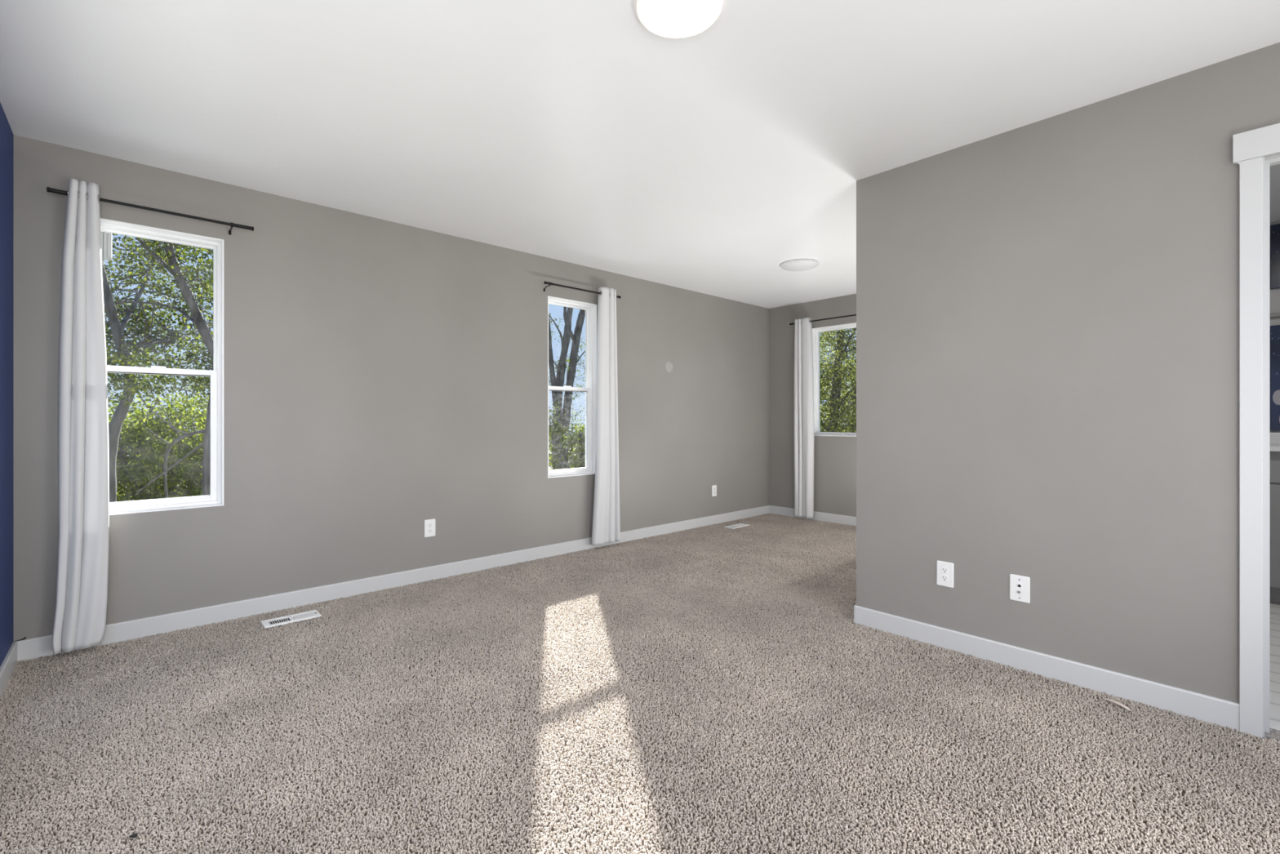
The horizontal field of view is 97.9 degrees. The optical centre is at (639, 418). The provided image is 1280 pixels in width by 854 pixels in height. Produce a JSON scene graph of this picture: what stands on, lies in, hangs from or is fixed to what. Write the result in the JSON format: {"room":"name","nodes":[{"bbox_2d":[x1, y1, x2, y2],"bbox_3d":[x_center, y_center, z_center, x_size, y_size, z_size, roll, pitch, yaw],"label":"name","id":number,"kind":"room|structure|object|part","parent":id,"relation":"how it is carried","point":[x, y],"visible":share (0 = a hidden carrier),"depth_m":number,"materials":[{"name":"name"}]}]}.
{"room":"empty bedroom","nodes":[
{"label":"empty bedroom","id":0,"kind":"room"},
{"bbox_2d":[0,102,13,666],"bbox_3d":[-1.132,-0.091,0.563,0.120,2.452,5.370,0,0,-43],"label":"wall","id":1,"kind":"structure","parent":0,"point":[6,136],"depth_m":2.44,"materials":[{"name":"blue paint"}]},
{"bbox_2d":[0,641,17,701],"bbox_3d":[-1.123,1.083,0.652,0.014,0.104,5.250,0,0,-43],"label":"baseboard","id":2,"kind":"structure","parent":1,"relation":"attached to","point":[7,667],"depth_m":2.39,"materials":[{"name":"grey paint"}]},
{"bbox_2d":[13,134,768,641],"bbox_3d":[-0.718,-0.091,4.694,6.314,2.452,0.160,0,0,-43],"label":"wall","id":3,"kind":"structure","parent":0,"point":[383,379],"depth_m":3.59,"materials":[{"name":"grey paint"}]},
{"bbox_2d":[46,186,253,235],"bbox_3d":[-2.490,-1.056,2.891,0.800,0.045,0.102,0,0,-43],"label":"curtain rod","id":4,"kind":"object","parent":3,"relation":"attached to","point":[48,189],"visible":0.9,"depth_m":2.87,"materials":[{"name":"black metal"}]},
{"bbox_2d":[52,178,109,653],"bbox_3d":[-2.674,-0.020,2.668,0.194,2.226,0.078,0,0,-43],"label":"curtain","id":5,"kind":"object","parent":4,"relation":"hanging from","point":[83,453],"visible":1,"depth_m":2.65,"materials":[{"name":"white fabric"}]},
{"bbox_2d":[100,217,223,515],"bbox_3d":[-2.578,-0.258,2.986,0.548,1.486,0.159,0,0,-43],"label":"window","id":6,"kind":"structure","parent":3,"relation":"in","point":[215,498],"depth_m":3.11,"materials":[{"name":"white plastic"}]},
{"bbox_3d":[-2.601,-0.608,3.011,0.500,0.738,0.025,0,0,-43],"label":"sash","id":7,"kind":"part","parent":6,"relation":"part of","materials":[{"name":"glass"}]},
{"bbox_3d":[-2.579,0.094,2.988,0.500,0.734,0.029,0,0,-43],"label":"sash","id":8,"kind":"part","parent":6,"relation":"part of","materials":[{"name":"white plastic"}]},
{"bbox_2d":[14,505,769,662],"bbox_3d":[-0.674,1.083,4.617,6.034,0.104,0.014,0,0,-43],"label":"baseboard","id":9,"kind":"structure","parent":3,"relation":"attached to","point":[29,648],"depth_m":3.49,"materials":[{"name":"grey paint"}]},
{"bbox_2d":[424,518,435,537],"bbox_3d":[-1.466,0.763,3.894,0.078,0.122,0.009,0,0,-43],"label":"wall outlet","id":10,"kind":"object","parent":3,"relation":"attached to","point":[429,524],"visible":1,"depth_m":3.89,"materials":[{"name":"white plastic"}]},
{"bbox_2d":[547,295,597,478],"bbox_3d":[-0.617,-0.260,4.784,0.512,1.490,0.159,0,0,-43],"label":"window","id":11,"kind":"structure","parent":3,"relation":"in","point":[591,309],"depth_m":4.92,"materials":[{"name":"white plastic"}]},
{"bbox_3d":[-0.640,-0.610,4.809,0.464,0.742,0.025,0,0,-43],"label":"sash","id":12,"kind":"part","parent":11,"relation":"part of","materials":[{"name":"glass"}]},
{"bbox_3d":[-0.619,0.094,4.785,0.464,0.734,0.029,0,0,-43],"label":"sash","id":13,"kind":"part","parent":11,"relation":"part of","materials":[{"name":"white plastic"}]},
{"bbox_2d":[543,280,621,298],"bbox_3d":[-0.493,-1.065,4.722,0.792,0.059,0.102,0,0,-43],"label":"curtain rod","id":14,"kind":"object","parent":3,"relation":"attached to","point":[544,282],"visible":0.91,"depth_m":4.59,"materials":[{"name":"black metal"}]},
{"bbox_2d":[591,286,620,545],"bbox_3d":[-0.293,-0.029,4.851,0.290,2.215,0.071,0,0,-43],"label":"curtain","id":15,"kind":"object","parent":14,"relation":"hanging from","point":[606,528],"visible":1,"depth_m":4.82,"materials":[{"name":"white fabric"}]},
{"bbox_2d":[711,484,716,496],"bbox_3d":[0.798,0.770,5.969,0.075,0.118,0.009,0,0,-43],"label":"wall outlet","id":16,"kind":"object","parent":3,"relation":"attached to","point":[714,486],"visible":1,"depth_m":5.96,"materials":[{"name":"white plastic"}]},
{"bbox_2d":[0,0,1279,308],"bbox_3d":[1.097,-1.387,2.715,6.314,0.140,5.530,0,0,-43],"label":"ceiling","id":17,"kind":"structure","parent":0,"point":[731,152],"depth_m":2.29,"materials":[{"name":"white paint"}]},
{"bbox_2d":[636,0,721,38],"bbox_3d":[0.123,-1.300,1.761,0.269,0.033,0.269,0,0,-43],"label":"ceiling light","id":18,"kind":"object","parent":17,"relation":"in","point":[671,19],"visible":1,"depth_m":1.78,"materials":[{"name":"white"}]},
{"bbox_2d":[780,258,818,271],"bbox_3d":[1.355,-1.296,4.739,0.314,0.041,0.314,0,0,-43],"label":"ceiling light","id":19,"kind":"object","parent":17,"relation":"attached to","point":[799,264],"visible":1,"depth_m":4.66,"materials":[{"name":"white"}]},
{"bbox_2d":[782,261,816,271],"bbox_3d":[1.355,-1.291,4.739,0.279,0.030,0.279,0,0,-43],"label":"diffuser","id":20,"kind":"object","parent":19,"relation":"attached to","point":[788,265],"depth_m":4.68,"materials":[{"name":"white"}]},
{"bbox_2d":[0,516,1279,853],"bbox_3d":[1.097,1.228,2.715,6.314,0.214,5.530,0,0,-43],"label":"floor","id":21,"kind":"structure","parent":0,"point":[316,719],"depth_m":1.82,"materials":[{"name":"brown carpet"}]},
{"bbox_2d":[260,609,321,628],"bbox_3d":[-1.956,1.124,3.130,0.272,0.022,0.122,0,0,-43],"label":"floor vent","id":22,"kind":"object","parent":21,"relation":"in","point":[311,614],"visible":1,"depth_m":3.12,"materials":[{"name":"white metal"}]},
{"bbox_2d":[0,512,1279,853],"bbox_3d":[0.906,1.120,2.893,6.027,0.024,4.688,0,0,-43],"label":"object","id":23,"kind":"structure","parent":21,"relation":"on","point":[824,535],"depth_m":2.01,"materials":[{"name":"beige carpet"}]},
{"bbox_2d":[128,832,138,839],"bbox_3d":[-1.355,1.115,1.491,0.020,0.008,0.023,0,0,-4],"label":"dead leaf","id":24,"kind":"object","parent":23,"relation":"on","point":[135,834],"visible":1,"depth_m":1.49,"materials":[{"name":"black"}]},
{"bbox_3d":[1.865,1.112,2.179,0.015,0.009,0.092,0,0,-16],"label":"wooden strip","id":25,"kind":"part","parent":23,"relation":"part of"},
{"bbox_2d":[724,523,750,528],"bbox_3d":[1.016,1.124,5.833,0.290,0.022,0.122,0,0,-43],"label":"floor vent","id":26,"kind":"object","parent":21,"relation":"in","point":[739,525],"visible":0.99,"depth_m":5.81,"materials":[{"name":"white metal"}]},
{"bbox_2d":[1269,432,1279,604],"bbox_3d":[3.989,0.606,3.542,0.596,1.030,2.120,0,0,-43],"label":"bathroom vanity","id":27,"kind":"object","parent":21,"relation":"on","point":[1274,437],"visible":0.02,"depth_m":3.34,"materials":[{"name":"grey paint"}]},
{"bbox_3d":[3.792,0.318,3.360,0.018,0.130,0.682,0,0,-43],"label":"drawer","id":28,"kind":"part","parent":27,"relation":"part of","materials":[{"name":"grey paint"}]},
{"bbox_3d":[3.792,0.701,3.360,0.018,0.616,0.682,0,0,-43],"label":"door","id":29,"kind":"part","parent":27,"relation":"part of","materials":[{"name":"grey paint"}]},
{"bbox_2d":[1269,432,1279,451],"bbox_3d":[3.989,0.143,3.542,0.596,0.104,2.120,0,0,-43],"label":"countertop","id":30,"kind":"structure","parent":27,"relation":"on","point":[1274,437],"depth_m":3.69,"materials":[{"name":"white"}]},
{"bbox_2d":[856,173,876,610],"bbox_3d":[2.280,-0.091,4.000,2.833,2.452,0.115,0,0,-43],"label":"wall","id":31,"kind":"structure","parent":0,"point":[866,188],"depth_m":3.04,"materials":[{"name":"grey paint"}]},
{"bbox_2d":[853,604,856,622],"bbox_3d":[2.172,1.083,3.989,2.686,0.104,0.014,0,0,-43],"label":"baseboard","id":32,"kind":"structure","parent":31,"relation":"attached to","point":[855,604],"depth_m":3.08,"materials":[{"name":"grey paint"}]},
{"bbox_2d":[768,220,1279,516],"bbox_3d":[3.417,-0.091,4.734,0.164,2.452,5.370,0,0,-43],"label":"wall","id":33,"kind":"structure","parent":0,"point":[834,456],"depth_m":6.33,"materials":[{"name":"grey paint"}]},
{"bbox_2d":[769,505,856,525],"bbox_3d":[2.351,1.083,5.771,0.014,0.104,2.400,0,0,-43],"label":"baseboard","id":34,"kind":"structure","parent":33,"relation":"attached to","point":[830,517],"depth_m":6.14,"materials":[{"name":"grey paint"}]},
{"bbox_2d":[789,314,856,324],"bbox_3d":[2.315,-1.060,5.746,0.102,0.059,1.712,0,0,-43],"label":"curtain rod","id":35,"kind":"object","parent":33,"relation":"attached to","point":[852,314],"visible":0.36,"depth_m":5.98,"materials":[{"name":"black metal"}]},
{"bbox_2d":[793,317,814,518],"bbox_3d":[1.823,-0.012,6.222,0.075,2.210,0.236,0,0,-43],"label":"curtain","id":36,"kind":"object","parent":35,"relation":"hanging from","point":[803,406],"visible":1,"depth_m":6.19,"materials":[{"name":"white fabric"}]},
{"bbox_2d":[812,322,856,436],"bbox_3d":[2.399,-0.413,5.846,0.159,1.200,1.245,0,0,-43],"label":"window","id":37,"kind":"structure","parent":33,"relation":"in","point":[815,331],"depth_m":6.27,"materials":[{"name":"white plastic"}]},
{"bbox_2d":[1269,312,1279,317],"bbox_3d":[4.487,-0.690,3.419,0.034,0.025,0.845,0,0,-43],"label":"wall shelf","id":38,"kind":"object","parent":33,"relation":"attached to","point":[1275,314],"visible":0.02,"depth_m":3.70,"materials":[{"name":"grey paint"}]},
{"bbox_2d":[1270,223,1279,288],"bbox_3d":[4.494,-1.079,3.422,0.020,0.425,0.830,0,0,-43],"label":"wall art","id":39,"kind":"object","parent":33,"relation":"attached to","point":[1274,228],"visible":1,"depth_m":3.71},
{"bbox_2d":[1270,324,1279,430],"bbox_3d":[4.494,-0.272,3.421,0.021,0.700,0.830,0,0,-43],"label":"wall art","id":40,"kind":"object","parent":33,"relation":"attached to","point":[1274,330],"visible":1,"depth_m":3.70,"materials":[{"name":"blue"}]},
{"bbox_2d":[876,42,1279,741],"bbox_3d":[2.241,-0.091,2.031,0.115,2.452,2.735,0,0,-43],"label":"wall","id":41,"kind":"structure","parent":0,"point":[1058,295],"depth_m":2.37,"materials":[{"name":"grey paint"}]},
{"bbox_2d":[936,560,954,587],"bbox_3d":[1.502,0.765,2.746,0.009,0.122,0.078,0,0,-43],"label":"wall outlet","id":42,"kind":"object","parent":41,"relation":"attached to","point":[944,570],"visible":1,"depth_m":2.74,"materials":[{"name":"white plastic"}]},
{"bbox_2d":[941,574,948,581],"bbox_3d":[1.501,0.784,2.745,0.004,0.028,0.034,0,0,-43],"label":"receptacle","id":43,"kind":"object","parent":42,"relation":"attached to","point":[944,577],"depth_m":2.74,"materials":[{"name":"white plastic"}]},
{"bbox_2d":[941,567,948,573],"bbox_3d":[1.501,0.746,2.745,0.004,0.028,0.034,0,0,-43],"label":"receptacle","id":44,"kind":"object","parent":42,"relation":"attached to","point":[944,570],"depth_m":2.74,"materials":[{"name":"white plastic"}]},
{"bbox_2d":[1009,573,1030,603],"bbox_3d":[1.710,0.766,2.513,0.016,0.118,0.078,0,0,-43],"label":"wall plate","id":45,"kind":"object","parent":41,"relation":"attached to","point":[1020,585],"visible":1,"depth_m":2.51,"materials":[{"name":"white plastic"}]},
{"bbox_2d":[855,604,1239,733],"bbox_3d":[2.155,1.083,2.030,0.014,0.104,2.850,0,0,-43],"label":"baseboard","id":46,"kind":"structure","parent":41,"relation":"attached to","point":[1209,708],"depth_m":2.38,"materials":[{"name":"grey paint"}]},
{"bbox_2d":[1239,156,1262,738],"bbox_3d":[2.474,0.104,1.679,0.018,2.062,0.911,0,0,-43],"label":"trim","id":47,"kind":"structure","parent":41,"relation":"attached to","point":[1251,171],"depth_m":1.99,"materials":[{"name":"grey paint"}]},
{"bbox_2d":[1232,123,1279,165],"bbox_3d":[2.474,-0.970,1.676,0.022,0.115,0.947,0,0,-43],"label":"trim","id":48,"kind":"structure","parent":41,"relation":"attached to","point":[1264,141],"depth_m":1.98,"materials":[{"name":"grey paint"}]},
{"bbox_2d":[1262,153,1279,737],"bbox_3d":[2.521,0.095,1.725,0.120,2.080,0.822,0,0,-43],"label":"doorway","id":49,"kind":"structure","parent":41,"relation":"in","point":[1272,160],"depth_m":2.00,"materials":[{"name":"grey paint"}]},
{"label":"outside","id":50,"kind":"structure","parent":0,"visible":0},
{"bbox_2d":[125,447,576,495],"bbox_3d":[1.703,4.223,27.155,120.000,0.200,110.000,0,0,-43],"label":"ground","id":51,"kind":"structure","parent":50,"point":[550,447],"depth_m":53.68,"materials":[{"name":"green plant"}]},
{"bbox_2d":[102,233,213,502],"bbox_3d":[-6.553,0.120,7.408,2.996,8.008,2.224,0,0,-43],"label":"tree","id":52,"kind":"object","parent":51,"relation":"on","point":[114,315],"visible":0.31,"depth_m":7.21,"materials":[{"name":"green plant"}]},
{"bbox_2d":[107,380,208,502],"bbox_3d":[-8.359,1.633,9.973,4.017,4.987,3.738,0,0,-15],"label":"bush","id":53,"kind":"object","parent":51,"relation":"on","point":[131,466],"visible":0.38,"depth_m":9.22,"materials":[{"name":"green plant"}]},
{"bbox_2d":[106,236,213,497],"bbox_3d":[-5.140,0.222,6.366,1.628,7.808,1.828,0,0,26],"label":"tree","id":54,"kind":"object","parent":51,"relation":"on","point":[174,267],"visible":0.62,"depth_m":6.15,"materials":[{"name":"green plant"}]},
{"bbox_2d":[117,394,208,500],"bbox_3d":[-12.503,1.797,16.216,5.924,5.037,7.893,0,0,32],"label":"bush","id":55,"kind":"object","parent":51,"relation":"on","point":[174,399],"visible":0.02,"depth_m":15.64,"materials":[{"name":"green plant"}]},
{"bbox_2d":[548,306,585,469],"bbox_3d":[-1.750,-0.882,13.478,2.496,10.017,1.653,0,0,-22],"label":"tree","id":56,"kind":"object","parent":51,"relation":"on","point":[557,380],"visible":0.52,"depth_m":13.10,"materials":[{"name":"grey plant"}]},
{"bbox_2d":[548,401,585,470],"bbox_3d":[-1.386,1.877,11.463,1.124,4.494,2.084,0,0,36],"label":"bush","id":57,"kind":"object","parent":51,"relation":"on","point":[579,460],"visible":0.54,"depth_m":11.34,"materials":[{"name":"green plant"}]},
{"bbox_2d":[548,417,585,470],"bbox_3d":[-4.392,2.050,29.460,7.194,4.270,7.986,0,0,13],"label":"tree","id":58,"kind":"object","parent":51,"relation":"on","point":[572,418],"visible":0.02,"depth_m":29.50,"materials":[{"name":"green plant"}]},
{"bbox_2d":[819,328,856,432],"bbox_3d":[3.534,0.625,9.130,3.041,7.008,5.628,0,0,-28],"label":"tree","id":59,"kind":"object","parent":51,"relation":"on","point":[835,415],"visible":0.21,"depth_m":9.03,"materials":[{"name":"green plant"}]},
{"bbox_2d":[819,337,856,432],"bbox_3d":[6.698,0.680,17.296,7.907,6.908,5.555,0,0,-35],"label":"tree","id":60,"kind":"object","parent":51,"relation":"on","point":[850,382],"visible":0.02,"depth_m":16.83,"materials":[{"name":"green plant"}]},
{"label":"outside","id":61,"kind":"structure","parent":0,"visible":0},
{"bbox_2d":[100,231,111,265],"bbox_3d":[-3.022,-0.997,3.080,0.152,0.260,0.106,0,0,-43],"label":"gutter","id":62,"kind":"object","parent":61,"point":[106,237],"visible":0.28,"depth_m":3.08,"materials":[{"name":"white metal"}]}
]}

